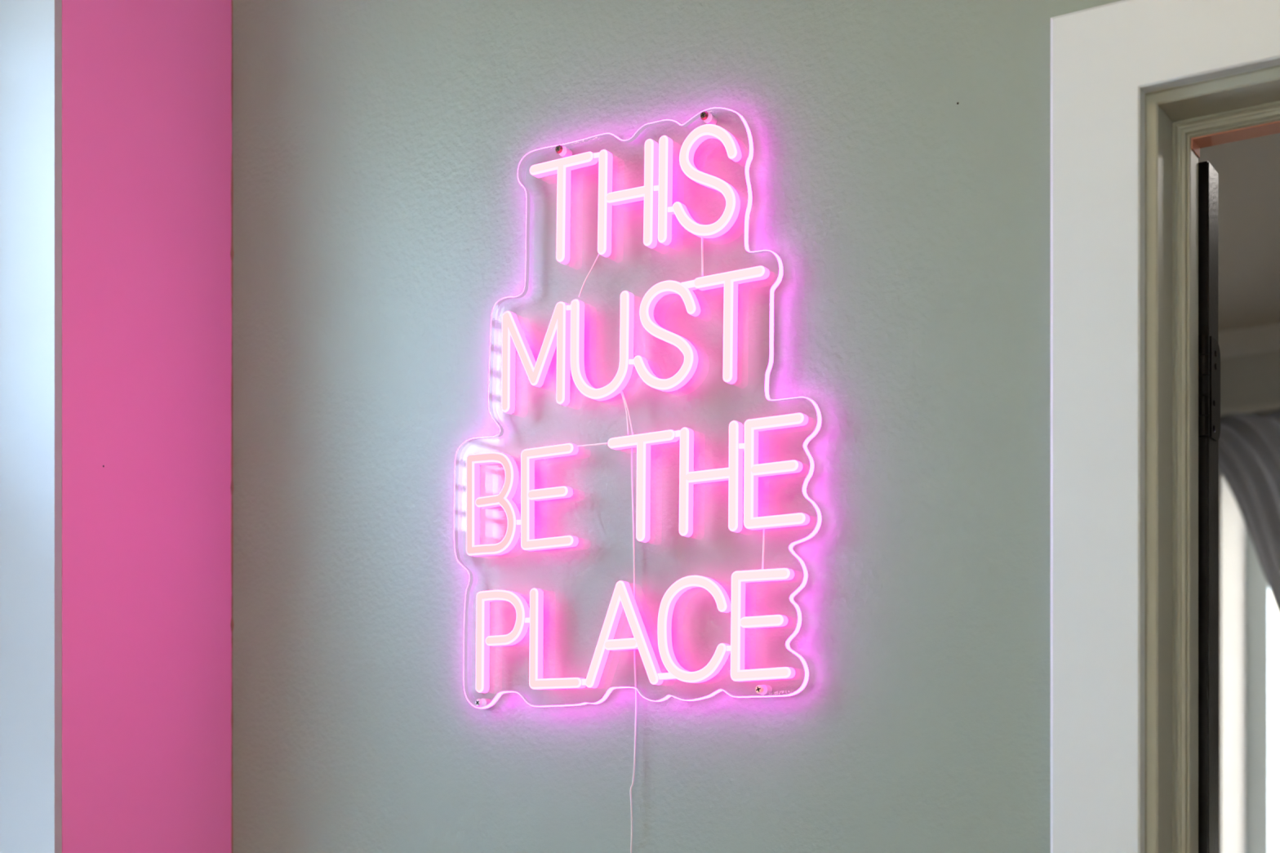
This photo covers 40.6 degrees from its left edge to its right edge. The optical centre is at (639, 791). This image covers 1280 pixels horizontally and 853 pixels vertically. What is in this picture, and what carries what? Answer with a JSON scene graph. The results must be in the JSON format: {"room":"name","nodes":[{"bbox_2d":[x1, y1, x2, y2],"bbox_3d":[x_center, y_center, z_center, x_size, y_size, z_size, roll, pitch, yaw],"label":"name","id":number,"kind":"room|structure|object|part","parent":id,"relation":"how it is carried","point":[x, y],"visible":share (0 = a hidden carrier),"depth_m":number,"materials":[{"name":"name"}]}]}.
{"room":"hallway","nodes":[
{"label":"hallway","id":0,"kind":"room"},
{"bbox_2d":[62,0,233,852],"bbox_3d":[-1.087,-0.100,2.086,0.304,2.800,1.341,0,0,32],"label":"wall","id":1,"kind":"structure","parent":0,"point":[148,85],"depth_m":2.44,"materials":[{"name":"pink paint"}]},
{"bbox_2d":[0,0,62,852],"bbox_3d":[-1.171,-0.175,1.955,0.298,2.050,1.030,0,0,32],"label":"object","id":2,"kind":"structure","parent":1,"relation":"attached to","point":[31,30],"depth_m":2.33,"materials":[{"name":"grey paint"}]},
{"bbox_2d":[232,0,1121,852],"bbox_3d":[0.610,-0.050,1.884,3.400,2.900,0.107,0,0,32],"label":"wall","id":3,"kind":"structure","parent":0,"point":[900,167],"depth_m":2.20,"materials":[{"name":"grey paint"}]},
{"bbox_2d":[453,106,821,852],"bbox_3d":[-0.018,0.212,2.191,0.544,2.103,0.035,0,0,32],"label":"sign","id":4,"kind":"object","parent":3,"relation":"attached to","point":[566,329],"visible":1,"depth_m":2.16,"materials":[{"name":"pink plastic"}]},
{"bbox_3d":[-0.009,0.404,2.195,0.011,1.720,0.007,0,0,35],"label":"power cord","id":5,"kind":"part","parent":4,"relation":"part of","materials":[{"name":"plastic"}]},
{"bbox_2d":[1050,0,1279,852],"bbox_3d":[0.932,0.225,1.673,1.058,2.151,0.126,0,0,32],"label":"trim","id":6,"kind":"structure","parent":3,"relation":"attached to","point":[1139,87],"depth_m":1.87,"materials":[{"name":"white paint"}]},
{"bbox_2d":[1198,160,1220,852],"bbox_3d":[0.314,0.290,2.166,0.794,1.999,0.056,0,0,32],"label":"door","id":7,"kind":"structure","parent":3,"relation":"in","point":[1209,353],"depth_m":1.95,"materials":[{"name":"black paint"}]},
{"bbox_2d":[1198,133,1279,332],"bbox_3d":[1.068,-1.321,3.666,3.700,0.100,3.404,0,0,32],"label":"ceiling","id":8,"kind":"structure","parent":0,"point":[1248,170],"depth_m":3.93,"materials":[{"name":"white paint"}]},
{"bbox_2d":[1220,351,1279,408],"bbox_3d":[1.815,0.014,4.964,3.600,2.571,0.410,0,0,32],"label":"wall","id":9,"kind":"structure","parent":0,"point":[1253,380],"depth_m":4.80,"materials":[{"name":"grey paint"}]},
{"bbox_2d":[1217,468,1246,852],"bbox_3d":[2.138,-0.125,4.687,1.050,1.750,0.340,0,0,32],"label":"window","id":10,"kind":"structure","parent":9,"relation":"attached to","point":[1232,528],"depth_m":4.95,"materials":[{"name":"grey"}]},
{"bbox_2d":[1217,402,1279,615],"bbox_3d":[1.965,0.089,4.542,1.340,2.282,0.147,0,0,32],"label":"curtain","id":11,"kind":"object","parent":9,"relation":"hanging from","point":[1249,440],"visible":0.72,"depth_m":4.72,"materials":[{"name":"grey fabric"}]},
{"bbox_2d":[1217,323,1279,358],"bbox_3d":[1.691,-1.241,4.764,3.600,0.060,0.060,0,0,32],"label":"trim","id":12,"kind":"structure","parent":9,"relation":"attached to","point":[1262,339],"depth_m":4.77,"materials":[{"name":"white paint"}]},
{"bbox_2d":[1246,528,1269,852],"bbox_3d":[2.240,-0.131,4.853,1.034,1.722,0.050,0,0,32],"label":"window","id":13,"kind":"structure","parent":9,"relation":"in","point":[1257,587],"depth_m":5.09,"materials":[{"name":"white paint"}]},
{"bbox_2d":[1269,590,1279,852],"bbox_3d":[2.237,-0.146,4.847,0.909,1.552,0.024,0,0,32],"label":"window","id":14,"kind":"structure","parent":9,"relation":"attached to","point":[1274,617],"depth_m":5.07,"materials":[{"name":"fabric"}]}
]}

